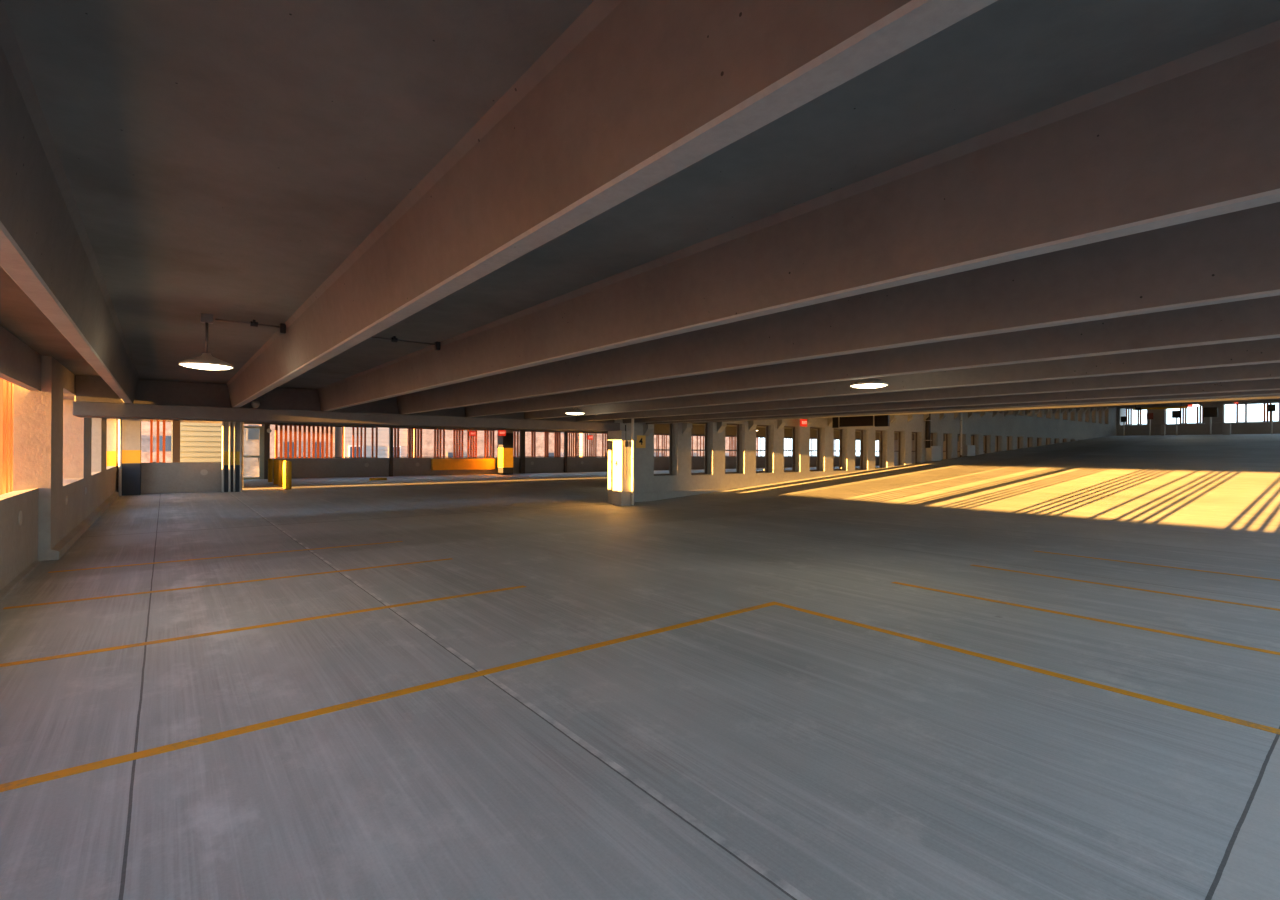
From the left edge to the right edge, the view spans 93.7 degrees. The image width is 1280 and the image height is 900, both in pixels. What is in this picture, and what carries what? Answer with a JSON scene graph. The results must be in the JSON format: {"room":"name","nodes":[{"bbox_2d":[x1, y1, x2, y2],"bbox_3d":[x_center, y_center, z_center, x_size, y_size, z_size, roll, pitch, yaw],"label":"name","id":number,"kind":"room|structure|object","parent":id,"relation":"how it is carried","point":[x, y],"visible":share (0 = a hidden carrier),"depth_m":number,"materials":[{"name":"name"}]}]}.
{"room":"parking garage","nodes":[
{"label":"parking garage","id":0,"kind":"room"},
{"bbox_2d":[0,488,38,590],"bbox_3d":[-5.762,1.195,4.531,0.280,1.150,12.350,0,0,-38],"label":"wall","id":1,"kind":"structure","parent":0,"point":[18,543],"depth_m":8.13,"materials":[{"name":"concrete"}]},
{"bbox_2d":[0,561,39,600],"bbox_3d":[-5.678,1.745,4.695,0.060,0.050,11.600,0,0,-38],"label":"baseboard","id":2,"kind":"structure","parent":1,"relation":"attached to","point":[30,568],"depth_m":7.95,"materials":[{"name":"concrete"}]},
{"bbox_2d":[0,326,40,390],"bbox_3d":[-5.671,-1.190,4.593,0.120,0.560,12.350,0,0,-38],"label":"wall","id":3,"kind":"structure","parent":0,"point":[20,365],"depth_m":8.08,"materials":[{"name":"concrete"}]},
{"bbox_2d":[13,356,117,560],"bbox_3d":[-14.810,-0.052,16.080,0.420,3.550,17.000,0,0,-38],"label":"wall","id":4,"kind":"structure","parent":0,"point":[57,452],"depth_m":10.15,"materials":[{"name":"concrete"}]},
{"bbox_2d":[51,492,118,559],"bbox_3d":[-14.336,1.640,15.888,0.100,0.170,16.100,0,0,-38],"label":"baseboard","id":5,"kind":"structure","parent":4,"relation":"attached to","point":[64,545],"depth_m":12.03,"materials":[{"name":"concrete"}]},
{"bbox_2d":[107,451,115,465],"bbox_3d":[-19.646,0.317,22.195,0.412,0.560,0.010,0,0,-38],"label":"trim","id":6,"kind":"structure","parent":4,"relation":"attached to","point":[111,455],"depth_m":22.24,"materials":[{"name":"yellow paint"}]},
{"bbox_2d":[117,462,221,493],"bbox_3d":[-18.615,1.103,23.850,3.270,1.200,0.300,0,0,-38],"label":"wall","id":7,"kind":"structure","parent":0,"point":[184,477],"depth_m":23.90,"materials":[{"name":"concrete"}]},
{"bbox_2d":[242,422,243,487],"bbox_3d":[-20.500,0.118,30.160,0.200,3.950,8.940,0,0,-38],"label":"wall","id":8,"kind":"structure","parent":0,"point":[243,422],"depth_m":26.71,"materials":[{"name":"concrete"}]},
{"bbox_2d":[244,426,263,479],"bbox_3d":[-22.444,0.158,34.226,1.700,3.050,0.170,0,0,-38],"label":"door","id":9,"kind":"structure","parent":8,"relation":"in","point":[253,435],"depth_m":34.46,"materials":[{"name":"grey"}]},
{"bbox_2d":[141,419,879,439],"bbox_3d":[2.093,-1.754,53.881,73.840,0.770,0.500,0,0,-38],"label":"wall","id":10,"kind":"structure","parent":0,"point":[141,419],"depth_m":39.32,"materials":[{"name":"concrete"}]},
{"bbox_2d":[271,456,878,477],"bbox_3d":[4.571,1.224,55.919,67.400,1.200,0.300,0,0,-38],"label":"wall","id":11,"kind":"structure","parent":0,"point":[301,467],"depth_m":41.03,"materials":[{"name":"concrete"}]},
{"bbox_2d":[275,425,377,457],"bbox_3d":[-19.279,-0.501,37.150,5.712,2.000,0.190,0,0,-38],"label":"screen","id":12,"kind":"object","parent":11,"relation":"on","point":[276,426],"visible":0.88,"depth_m":36.68,"materials":[{"name":"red metal"}]},
{"bbox_2d":[394,428,494,457],"bbox_3d":[-13.539,-0.471,41.695,7.240,2.000,0.190,0,0,-38],"label":"screen","id":13,"kind":"object","parent":11,"relation":"on","point":[411,431],"visible":0.85,"depth_m":41.58,"materials":[{"name":"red metal"}]},
{"bbox_2d":[431,459,494,469],"bbox_3d":[-12.338,1.000,42.078,4.500,0.770,0.390,0,0,-38],"label":"wall","id":14,"kind":"structure","parent":11,"relation":"attached to","point":[436,464],"depth_m":41.81,"materials":[{"name":"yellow paint"}]},
{"bbox_2d":[513,431,560,456],"bbox_3d":[-8.133,-0.443,45.975,4.630,2.000,0.190,0,0,-38],"label":"screen","id":15,"kind":"object","parent":11,"relation":"on","point":[546,434],"visible":0.73,"depth_m":46.49,"materials":[{"name":"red metal"}]},
{"bbox_2d":[567,432,607,456],"bbox_3d":[-3.970,-0.421,49.214,5.180,2.000,0.100,0,0,-38],"label":"screen","id":16,"kind":"object","parent":11,"relation":"on","point":[592,443],"visible":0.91,"depth_m":49.20,"materials":[{"name":"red metal"}]},
{"bbox_2d":[654,435,668,456],"bbox_3d":[0.985,-0.395,53.137,7.010,2.000,0.100,0,0,-38],"label":"screen","id":17,"kind":"object","parent":11,"relation":"on","point":[656,435],"visible":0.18,"depth_m":53.89,"materials":[{"name":"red metal"}]},
{"bbox_2d":[692,436,735,456],"bbox_3d":[6.791,-0.364,57.733,7.020,2.000,0.100,0,0,-38],"label":"screen","id":18,"kind":"object","parent":11,"relation":"on","point":[692,436],"visible":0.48,"depth_m":59.31,"materials":[{"name":"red metal"}]},
{"bbox_2d":[756,437,791,455],"bbox_3d":[13.616,-0.329,63.137,9.230,2.000,0.100,0,0,-38],"label":"screen","id":19,"kind":"object","parent":11,"relation":"on","point":[756,437],"visible":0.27,"depth_m":62.64,"materials":[{"name":"grey metal"}]},
{"bbox_2d":[810,439,876,455],"bbox_3d":[23.941,-0.275,71.312,15.570,2.000,0.100,0,0,-38],"label":"screen","id":20,"kind":"object","parent":11,"relation":"on","point":[834,440],"visible":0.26,"depth_m":70.22,"materials":[{"name":"grey metal"}]},
{"bbox_2d":[0,434,1279,899],"bbox_3d":[16.025,0.422,36.987,74.950,3.724,44.500,0,0,-38],"label":"floor","id":21,"kind":"structure","parent":0,"point":[774,752],"depth_m":4.54,"materials":[{"name":"concrete"}]},
{"bbox_2d":[118,419,140,495],"bbox_3d":[-19.265,0.209,22.655,0.648,2.980,0.729,0,0,-38],"label":"concrete column","id":22,"kind":"structure","parent":21,"relation":"on","point":[129,430],"depth_m":22.48,"materials":[{"name":"black paint"}]},
{"bbox_2d":[172,420,179,462],"bbox_3d":[-18.683,0.202,24.175,0.240,3.000,0.200,0,0,-38],"label":"steel post","id":23,"kind":"object","parent":21,"relation":"on","point":[176,423],"visible":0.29,"depth_m":24.10,"materials":[{"name":"brown metal"}]},
{"bbox_2d":[48,541,402,572],"bbox_3d":[-6.549,1.764,10.128,4.920,0.003,0.100,0,0,-38],"label":"parking line","id":24,"kind":"object","parent":21,"relation":"on","point":[395,541],"visible":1,"depth_m":9.75,"materials":[{"name":"paint"}]},
{"bbox_2d":[3,558,451,608],"bbox_3d":[-5.079,1.772,8.256,5.100,0.003,0.100,0,0,-38],"label":"parking line","id":25,"kind":"object","parent":21,"relation":"on","point":[448,558],"visible":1,"depth_m":7.77,"materials":[{"name":"paint"}]},
{"bbox_2d":[222,421,242,491],"bbox_3d":[-16.778,0.222,24.656,0.704,2.980,0.719,0,0,-38],"label":"concrete column","id":26,"kind":"structure","parent":21,"relation":"on","point":[232,432],"depth_m":24.42,"materials":[{"name":"black paint"}]},
{"bbox_2d":[0,585,525,666],"bbox_3d":[-3.555,1.780,6.274,5.210,0.003,0.100,0,0,-38],"label":"parking line","id":27,"kind":"object","parent":21,"relation":"on","point":[522,586],"visible":1,"depth_m":5.90,"materials":[{"name":"paint"}]},
{"bbox_2d":[264,424,269,478],"bbox_3d":[-21.639,0.102,34.806,0.260,3.170,0.240,0,0,-38],"label":"steel post","id":28,"kind":"object","parent":21,"relation":"on","point":[266,434],"visible":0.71,"depth_m":34.70,"materials":[{"name":"brown metal"}]},
{"bbox_2d":[268,458,272,481],"bbox_3d":[-19.516,1.073,31.682,0.238,1.250,0.238,0,0,-38],"label":"bollard","id":29,"kind":"object","parent":21,"relation":"on","point":[270,461],"visible":0.9,"depth_m":31.59,"materials":[{"name":"metal"}]},
{"bbox_2d":[273,459,278,483],"bbox_3d":[-18.112,1.080,29.860,0.238,1.250,0.238,0,0,-38],"label":"bollard","id":30,"kind":"object","parent":21,"relation":"on","point":[275,462],"visible":0.84,"depth_m":29.77,"materials":[{"name":"yellow metal"}]},
{"bbox_2d":[278,460,283,485],"bbox_3d":[-16.956,1.086,28.352,0.238,1.250,0.238,0,0,-38],"label":"bollard","id":31,"kind":"object","parent":21,"relation":"on","point":[280,462],"visible":0.84,"depth_m":28.26,"materials":[{"name":"yellow metal"}]},
{"bbox_2d":[283,460,286,487],"bbox_3d":[-15.955,1.091,27.040,0.238,1.250,0.238,0,0,-38],"label":"bollard","id":32,"kind":"object","parent":21,"relation":"on","point":[284,462],"visible":0.59,"depth_m":26.93,"materials":[{"name":"yellow paint"}]},
{"bbox_2d":[286,461,291,488],"bbox_3d":[-15.389,1.094,26.276,0.238,1.250,0.238,0,0,-38],"label":"bollard","id":33,"kind":"object","parent":21,"relation":"on","point":[288,463],"visible":1,"depth_m":26.20,"materials":[{"name":"yellow metal"}]},
{"bbox_2d":[0,602,778,791],"bbox_3d":[-1.190,1.792,4.882,7.190,0.003,0.100,0,0,-38],"label":"parking line","id":34,"kind":"object","parent":21,"relation":"on","point":[179,745],"visible":1,"depth_m":4.08,"materials":[{"name":"paint"}]},
{"bbox_2d":[389,428,392,475],"bbox_3d":[-16.222,0.130,39.095,0.200,3.170,0.240,0,0,-38],"label":"steel post","id":35,"kind":"object","parent":21,"relation":"on","point":[390,429],"visible":0.93,"depth_m":39.00,"materials":[{"name":"brown metal"}]},
{"bbox_2d":[497,430,513,474],"bbox_3d":[-9.661,0.159,43.052,0.810,3.180,0.910,0,0,-38],"label":"concrete column","id":36,"kind":"structure","parent":21,"relation":"on","point":[504,443],"depth_m":42.74,"materials":[{"name":"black paint"}]},
{"bbox_2d":[519,431,524,472],"bbox_3d":[-8.813,0.169,44.961,0.350,3.170,0.240,0,0,-38],"label":"steel post","id":37,"kind":"object","parent":21,"relation":"on","point":[522,433],"visible":1,"depth_m":44.83,"materials":[{"name":"brown metal"}]},
{"bbox_2d":[564,432,566,472],"bbox_3d":[-5.873,0.184,47.288,0.160,3.170,0.240,0,0,-38],"label":"steel post","id":38,"kind":"object","parent":21,"relation":"on","point":[565,433],"visible":1,"depth_m":47.20,"materials":[{"name":"brown metal"}]},
{"bbox_2d":[608,418,636,505],"bbox_3d":[-0.563,0.197,19.590,0.640,3.200,0.825,0,0,-38],"label":"concrete column","id":39,"kind":"structure","parent":21,"relation":"on","point":[623,441],"depth_m":19.33,"materials":[{"name":"white concrete"}]},
{"bbox_2d":[775,603,1279,734],"bbox_3d":[3.921,1.819,4.138,0.100,0.003,7.410,0,0,-38],"label":"parking line","id":40,"kind":"object","parent":21,"relation":"on","point":[1109,688],"visible":1,"depth_m":4.79,"materials":[{"name":"paint"}]},
{"bbox_2d":[891,582,1279,654],"bbox_3d":[5.710,1.828,5.422,0.100,0.003,7.200,0,0,-38],"label":"parking line","id":41,"kind":"object","parent":21,"relation":"on","point":[948,592],"visible":1,"depth_m":6.38,"materials":[{"name":"paint"}]},
{"bbox_2d":[971,565,1279,610],"bbox_3d":[7.466,1.837,6.748,0.100,0.003,7.100,0,0,-38],"label":"parking line","id":42,"kind":"object","parent":21,"relation":"on","point":[971,565],"visible":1,"depth_m":7.88,"materials":[{"name":"paint"}]},
{"bbox_2d":[1147,413,1152,435],"bbox_3d":[44.243,-2.217,52.047,0.130,1.970,0.450,0,0,-38],"label":"sign","id":43,"kind":"object","parent":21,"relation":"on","point":[1149,415],"visible":1,"depth_m":52.02,"materials":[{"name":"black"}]},
{"bbox_2d":[1035,551,1279,580],"bbox_3d":[9.340,1.847,8.168,0.100,0.003,7.000,0,0,-38],"label":"parking line","id":44,"kind":"object","parent":21,"relation":"on","point":[1035,551],"visible":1,"depth_m":9.48,"materials":[{"name":"paint"}]},
{"bbox_2d":[1172,410,1180,434],"bbox_3d":[45.330,-2.275,50.675,0.130,2.098,0.600,0,0,-38],"label":"sign","id":45,"kind":"object","parent":21,"relation":"on","point":[1175,414],"visible":1,"depth_m":50.64,"materials":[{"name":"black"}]},
{"bbox_2d":[1203,407,1217,434],"bbox_3d":[46.633,-2.354,49.028,0.130,2.270,0.850,0,0,-38],"label":"sign","id":46,"kind":"object","parent":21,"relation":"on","point":[1210,412],"visible":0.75,"depth_m":49.00,"materials":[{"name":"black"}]},
{"bbox_2d":[1223,423,1230,434],"bbox_3d":[47.514,-1.690,48.580,0.400,0.950,0.450,0,0,-38],"label":"concrete block","id":47,"kind":"object","parent":21,"relation":"on","point":[1226,426],"visible":0.94,"depth_m":48.43,"materials":[{"name":"grey concrete"}]},
{"bbox_2d":[1268,404,1275,433],"bbox_3d":[48.775,-2.368,46.323,0.130,2.320,0.420,0,0,-38],"label":"sign","id":48,"kind":"object","parent":21,"relation":"on","point":[1271,407],"visible":1,"depth_m":46.29,"materials":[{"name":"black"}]},
{"bbox_2d":[0,0,1279,389],"bbox_3d":[23.605,-3.331,27.157,75.300,4.029,19.700,0,0,-38],"label":"ceiling","id":49,"kind":"structure","parent":0,"point":[223,159],"depth_m":2.70,"materials":[{"name":"concrete"}]},
{"bbox_2d":[0,0,139,403],"bbox_3d":[-4.556,-1.196,4.812,0.350,0.544,19.610,0,0,-38],"label":"ceiling beam","id":50,"kind":"structure","parent":49,"relation":"attached to","point":[46,249],"depth_m":3.14,"materials":[{"name":"concrete"}]},
{"bbox_2d":[178,313,233,369],"bbox_3d":[-4.685,-1.169,6.489,0.490,0.590,0.490,0,0,-38],"label":"pendant lamp","id":51,"kind":"object","parent":49,"relation":"hanging from","point":[205,361],"visible":1,"depth_m":6.42,"materials":[{"name":"grey metal"}]},
{"bbox_2d":[215,319,285,333],"bbox_3d":[-4.367,-1.405,6.741,0.670,0.115,0.070,0,0,-38],"label":"conduit","id":52,"kind":"object","parent":49,"relation":"attached to","point":[282,327],"visible":1,"depth_m":6.76,"materials":[{"name":"grey metal"}]},
{"bbox_2d":[370,336,439,349],"bbox_3d":[-3.269,-1.400,7.610,1.470,0.115,0.070,0,0,-38],"label":"conduit","id":53,"kind":"object","parent":49,"relation":"attached to","point":[393,339],"visible":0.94,"depth_m":7.79,"materials":[{"name":"grey metal"}]},
{"bbox_2d":[565,407,584,414],"bbox_3d":[-1.576,-1.153,14.564,0.490,0.590,0.490,0,0,-38],"label":"pendant lamp","id":54,"kind":"object","parent":49,"relation":"hanging from","point":[574,411],"visible":0.85,"depth_m":14.41,"materials":[{"name":"grey plastic"}]},
{"bbox_2d":[226,0,997,407],"bbox_3d":[-3.118,-1.188,5.951,0.350,0.544,19.610,0,0,-38],"label":"ceiling beam","id":55,"kind":"structure","parent":49,"relation":"attached to","point":[631,95],"depth_m":2.06,"materials":[{"name":"concrete"}]},
{"bbox_2d":[317,20,1279,410],"bbox_3d":[-1.687,-1.181,7.084,0.350,0.544,19.610,0,0,-38],"label":"ceiling beam","id":56,"kind":"structure","parent":49,"relation":"attached to","point":[1194,136],"depth_m":2.86,"materials":[{"name":"concrete"}]},
{"bbox_2d":[396,202,1279,413],"bbox_3d":[-0.236,-1.173,8.232,0.350,0.544,19.610,0,0,-38],"label":"ceiling beam","id":57,"kind":"structure","parent":49,"relation":"attached to","point":[1233,256],"depth_m":4.60,"materials":[{"name":"concrete"}]},
{"bbox_2d":[832,415,889,427],"bbox_3d":[9.665,-1.520,26.459,0.250,1.020,2.700,0,0,-38],"label":"hanging sign","id":58,"kind":"object","parent":49,"relation":"hanging from","point":[876,420],"visible":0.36,"depth_m":26.23,"materials":[{"name":"black metal"}]},
{"bbox_2d":[850,378,887,387],"bbox_3d":[3.080,-1.129,8.071,0.490,0.590,0.490,0,0,-38],"label":"pendant lamp","id":59,"kind":"object","parent":49,"relation":"hanging from","point":[868,382],"visible":0.61,"depth_m":7.92,"materials":[{"name":"grey"}]},
{"bbox_2d":[464,295,1279,416],"bbox_3d":[1.198,-1.166,9.368,0.350,0.544,19.610,0,0,-38],"label":"ceiling beam","id":60,"kind":"structure","parent":49,"relation":"attached to","point":[1258,318],"depth_m":6.25,"materials":[{"name":"concrete"}]},
{"bbox_2d":[524,338,1279,418],"bbox_3d":[2.649,-1.158,10.517,0.350,0.544,19.610,0,0,-38],"label":"ceiling beam","id":61,"kind":"structure","parent":49,"relation":"attached to","point":[1263,351],"depth_m":7.78,"materials":[{"name":"concrete"}]},
{"bbox_2d":[576,362,1279,421],"bbox_3d":[4.099,-1.151,11.665,0.350,0.544,19.610,0,0,-38],"label":"ceiling beam","id":62,"kind":"structure","parent":49,"relation":"attached to","point":[1268,370],"depth_m":9.45,"materials":[{"name":"concrete"}]},
{"bbox_2d":[622,378,1279,423],"bbox_3d":[5.550,-1.143,12.813,0.350,0.544,19.610,0,0,-38],"label":"ceiling beam","id":63,"kind":"structure","parent":49,"relation":"attached to","point":[1265,384],"depth_m":10.98,"materials":[{"name":"concrete"}]},
{"bbox_2d":[646,390,1279,423],"bbox_3d":[6.340,-1.139,13.426,0.350,0.544,19.590,0,0,-38],"label":"ceiling beam","id":64,"kind":"structure","parent":49,"relation":"attached to","point":[1265,392],"depth_m":11.82,"materials":[{"name":"concrete"}]},
{"bbox_2d":[691,394,1279,422],"bbox_3d":[7.752,-1.229,14.544,0.350,0.544,19.590,0,0,-38],"label":"ceiling beam","id":65,"kind":"structure","parent":49,"relation":"attached to","point":[1279,394],"depth_m":13.22,"materials":[{"name":"concrete"}]},
{"bbox_2d":[726,396,1274,421],"bbox_3d":[9.179,-1.333,15.674,0.350,0.544,19.590,0,0,-38],"label":"ceiling beam","id":66,"kind":"structure","parent":49,"relation":"attached to","point":[1265,396],"depth_m":14.58,"materials":[{"name":"concrete"}]},
{"bbox_2d":[754,396,1279,420],"bbox_3d":[10.606,-1.436,16.803,0.350,0.544,19.590,0,0,-38],"label":"ceiling beam","id":67,"kind":"structure","parent":49,"relation":"attached to","point":[1275,396],"depth_m":16.02,"materials":[{"name":"concrete"}]},
{"bbox_2d":[801,397,1266,418],"bbox_3d":[12.034,-1.540,17.933,0.350,0.544,19.590,0,0,-38],"label":"ceiling beam","id":68,"kind":"structure","parent":49,"relation":"attached to","point":[1261,397],"depth_m":17.68,"materials":[{"name":"concrete"}]},
{"bbox_2d":[827,397,1272,417],"bbox_3d":[13.461,-1.643,19.063,0.350,0.544,19.590,0,0,-38],"label":"ceiling beam","id":69,"kind":"structure","parent":49,"relation":"attached to","point":[1267,397],"depth_m":18.46,"materials":[{"name":"concrete"}]},
{"bbox_2d":[692,424,958,435],"bbox_3d":[9.146,-1.902,44.604,74.300,0.400,24.600,0,0,-38],"label":"ceiling","id":70,"kind":"structure","parent":0,"point":[692,424],"depth_m":45.42,"materials":[{"name":"concrete"}]},
{"bbox_2d":[654,424,958,441],"bbox_3d":[8.687,-1.399,45.551,73.840,0.630,0.350,0,0,-38],"label":"concrete beam","id":71,"kind":"structure","parent":70,"relation":"attached to","point":[658,428],"depth_m":44.00,"materials":[{"name":"grey concrete"}]},
{"bbox_2d":[150,419,165,462],"bbox_3d":[-19.166,-0.375,23.847,0.490,1.850,0.190,0,0,-38],"label":"screen","id":72,"kind":"object","parent":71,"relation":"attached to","point":[151,421],"visible":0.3,"depth_m":23.77,"materials":[{"name":"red metal"}]},
{"bbox_2d":[608,406,1125,502],"bbox_3d":[23.070,-2.129,39.263,61.100,8.300,0.660,0,0,-38],"label":"wall","id":73,"kind":"structure","parent":0,"point":[1068,424],"depth_m":28.85,"materials":[{"name":"concrete"}]},
{"bbox_2d":[73,375,619,431],"bbox_3d":[-6.221,-1.062,16.307,13.320,0.819,1.100,0,0,-38],"label":"ceiling beam","id":74,"kind":"structure","parent":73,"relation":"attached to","point":[94,398],"depth_m":13.99,"materials":[{"name":"concrete"}]},
{"bbox_2d":[636,435,645,447],"bbox_3d":[0.028,-0.290,20.909,0.420,0.440,0.027,0,0,-38],"label":"sign","id":75,"kind":"object","parent":73,"relation":"attached to","point":[641,439],"visible":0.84,"depth_m":20.91,"materials":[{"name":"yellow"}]},
{"bbox_2d":[654,423,671,475],"bbox_3d":[0.767,-0.071,21.876,1.020,2.010,0.070,0,0,-38],"label":"window","id":76,"kind":"structure","parent":73,"relation":"in","point":[670,449],"depth_m":22.14,"materials":[{"name":"brown metal"}]},
{"bbox_2d":[635,489,728,501],"bbox_3d":[1.352,1.657,21.963,5.400,0.300,0.050,0,0,-38],"label":"curb","id":77,"kind":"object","parent":73,"relation":"attached to","point":[652,496],"depth_m":21.65,"materials":[{"name":"concrete"}]},
{"bbox_2d":[691,422,706,474],"bbox_3d":[2.194,-0.064,23.005,1.020,2.010,0.070,0,0,-38],"label":"window","id":78,"kind":"structure","parent":73,"relation":"in","point":[705,423],"depth_m":23.27,"materials":[{"name":"brown metal"}]},
{"bbox_2d":[725,423,738,473],"bbox_3d":[3.621,-0.056,24.135,1.020,2.010,0.070,0,0,-38],"label":"window","id":79,"kind":"structure","parent":73,"relation":"in","point":[737,450],"depth_m":24.39,"materials":[{"name":"brown metal"}]},
{"bbox_2d":[756,425,768,472],"bbox_3d":[5.048,-0.049,25.265,1.020,2.010,0.070,0,0,-38],"label":"window","id":80,"kind":"structure","parent":73,"relation":"in","point":[766,426],"depth_m":25.52,"materials":[{"name":"brown metal"}]},
{"bbox_2d":[784,426,794,471],"bbox_3d":[6.474,-0.041,26.395,1.020,2.010,0.070,0,0,-38],"label":"window","id":81,"kind":"structure","parent":73,"relation":"in","point":[793,427],"depth_m":26.66,"materials":[{"name":"brown metal"}]},
{"bbox_2d":[810,427,819,470],"bbox_3d":[7.901,-0.034,27.524,1.020,2.010,0.070,0,0,-38],"label":"window","id":82,"kind":"structure","parent":73,"relation":"in","point":[818,446],"depth_m":27.79,"materials":[{"name":"brown metal"}]},
{"bbox_2d":[833,428,841,470],"bbox_3d":[9.328,-0.026,28.654,1.020,2.010,0.070,0,0,-38],"label":"window","id":83,"kind":"structure","parent":73,"relation":"in","point":[840,450],"depth_m":28.91,"materials":[{"name":"brown"}]},
{"bbox_2d":[855,429,862,469],"bbox_3d":[10.755,-0.019,29.784,1.020,2.010,0.070,0,0,-38],"label":"window","id":84,"kind":"structure","parent":73,"relation":"in","point":[861,451],"depth_m":30.05,"materials":[{"name":"brown metal"}]},
{"bbox_2d":[875,430,881,468],"bbox_3d":[12.182,-0.011,30.913,1.020,2.010,0.070,0,0,-38],"label":"window","id":85,"kind":"structure","parent":73,"relation":"in","point":[880,451],"depth_m":31.18,"materials":[{"name":"brown metal"}]},
{"bbox_2d":[923,414,931,447],"bbox_3d":[16.027,-1.116,33.410,0.416,2.000,0.298,0,0,-38],"label":"pipe","id":86,"kind":"object","parent":73,"relation":"attached to","point":[928,420],"visible":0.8,"depth_m":33.30,"materials":[{"name":"grey metal"}]},
{"bbox_2d":[926,446,940,460],"bbox_3d":[16.513,0.204,33.755,1.100,0.836,0.368,0,0,-38],"label":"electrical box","id":87,"kind":"object","parent":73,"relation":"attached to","point":[933,453],"visible":1,"depth_m":33.47,"materials":[{"name":"grey metal"}]},
{"bbox_2d":[959,413,962,454],"bbox_3d":[19.348,-0.974,36.142,0.160,2.550,0.138,0,0,-38],"label":"pipe","id":88,"kind":"object","parent":73,"relation":"attached to","point":[961,420],"visible":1,"depth_m":36.09,"materials":[{"name":"white metal"}]},
{"bbox_2d":[962,445,974,455],"bbox_3d":[20.003,0.037,36.517,1.100,0.664,0.368,0,0,-38],"label":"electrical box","id":89,"kind":"object","parent":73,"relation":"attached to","point":[967,450],"visible":0.98,"depth_m":36.23,"materials":[{"name":"grey metal"}]},
{"bbox_2d":[879,436,995,465],"bbox_3d":[38.309,-1.749,67.376,0.300,7.500,24.500,0,0,-38],"label":"wall","id":90,"kind":"structure","parent":0,"point":[895,441],"depth_m":73.31,"materials":[{"name":"concrete"}]},
{"bbox_2d":[1116,399,1279,435],"bbox_3d":[50.723,-3.031,48.564,0.800,3.945,19.600,0,0,-38],"label":"wall","id":91,"kind":"structure","parent":0,"point":[1159,415],"depth_m":51.84,"materials":[{"name":"concrete"}]},
{"bbox_2d":[1125,408,1148,424],"bbox_3d":[45.786,-3.090,55.274,0.190,1.550,1.660,0,0,-38],"label":"screen","id":92,"kind":"object","parent":91,"relation":"attached to","point":[1129,410],"visible":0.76,"depth_m":55.55,"materials":[{"name":"grey metal"}]},
{"bbox_2d":[1180,405,1203,423],"bbox_3d":[48.114,-3.078,52.334,0.190,1.550,1.560,0,0,-38],"label":"screen","id":93,"kind":"object","parent":91,"relation":"attached to","point":[1198,407],"visible":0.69,"depth_m":52.01,"materials":[{"name":"grey metal"}]},
{"bbox_2d":[1236,402,1279,421],"bbox_3d":[52.028,-3.057,47.391,0.190,1.550,7.050,0,0,-38],"label":"screen","id":94,"kind":"object","parent":91,"relation":"attached to","point":[1266,415],"visible":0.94,"depth_m":48.84,"materials":[{"name":"grey metal"}]},
{"label":"outside","id":95,"kind":"structure","parent":0,"visible":0},
{"bbox_3d":[-22.904,5.980,109.439,700.000,0.200,600.000,0,0,-38],"label":"ground","id":96,"kind":"structure","parent":95,"visible":0},
{"bbox_2d":[117,421,170,462],"bbox_3d":[-62.585,-3.578,74.001,12.100,18.500,10.600,0,0,-37],"label":"building","id":97,"kind":"structure","parent":96,"relation":"on","point":[145,425],"depth_m":71.40,"materials":[{"name":"beige brick"}]},
{"bbox_2d":[171,422,221,462],"bbox_3d":[-28.629,-0.300,39.176,3.900,12.300,5.800,0,0,-38],"label":"house","id":98,"kind":"structure","parent":96,"relation":"on","point":[199,442],"depth_m":37.11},
{"bbox_2d":[262,424,334,457],"bbox_3d":[-35.704,-0.787,62.184,5.900,13.200,8.080,0,0,-38],"label":"building","id":99,"kind":"structure","parent":96,"relation":"on","point":[272,427],"depth_m":59.03,"materials":[{"name":"beige brick"}]},
{"bbox_2d":[335,427,407,457],"bbox_3d":[-28.914,-0.551,64.435,7.000,12.800,5.800,0,0,-38],"label":"building","id":100,"kind":"structure","parent":96,"relation":"on","point":[383,433],"depth_m":62.59,"materials":[{"name":"beige"}]},
{"bbox_2d":[407,429,574,457],"bbox_3d":[-18.474,-1.197,73.380,20.000,14.200,8.080,0,0,-37],"label":"building","id":101,"kind":"structure","parent":96,"relation":"on","point":[427,434],"depth_m":68.51,"materials":[{"name":"beige brick"}]},
{"bbox_2d":[576,433,756,456],"bbox_3d":[3.375,-0.582,89.275,33.000,13.200,8.080,0,0,-37],"label":"building","id":102,"kind":"structure","parent":96,"relation":"on","point":[580,437],"depth_m":83.78,"materials":[{"name":"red brick"}]},
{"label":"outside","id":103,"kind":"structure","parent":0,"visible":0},
{"bbox_2d":[0,378,13,494],"bbox_3d":[-12.332,0.385,11.666,0.150,3.700,1.600,0,0,-38],"label":"screen","id":104,"kind":"object","parent":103,"point":[6,388],"visible":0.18,"depth_m":11.46,"materials":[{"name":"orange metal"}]},
{"bbox_3d":[47.721,-4.128,46.176,0.350,0.544,19.590,0,0,-38],"label":"ceiling beam","id":105,"kind":"structure","parent":0,"visible":0},
{"bbox_2d":[1132,405,1187,409],"bbox_3d":[44.141,-3.859,51.002,0.140,0.820,3.600,0,0,-38],"label":"bar","id":106,"kind":"object","parent":105,"relation":"hanging from","point":[1173,407],"visible":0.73,"depth_m":51.00,"materials":[{"name":"yellow paint"}]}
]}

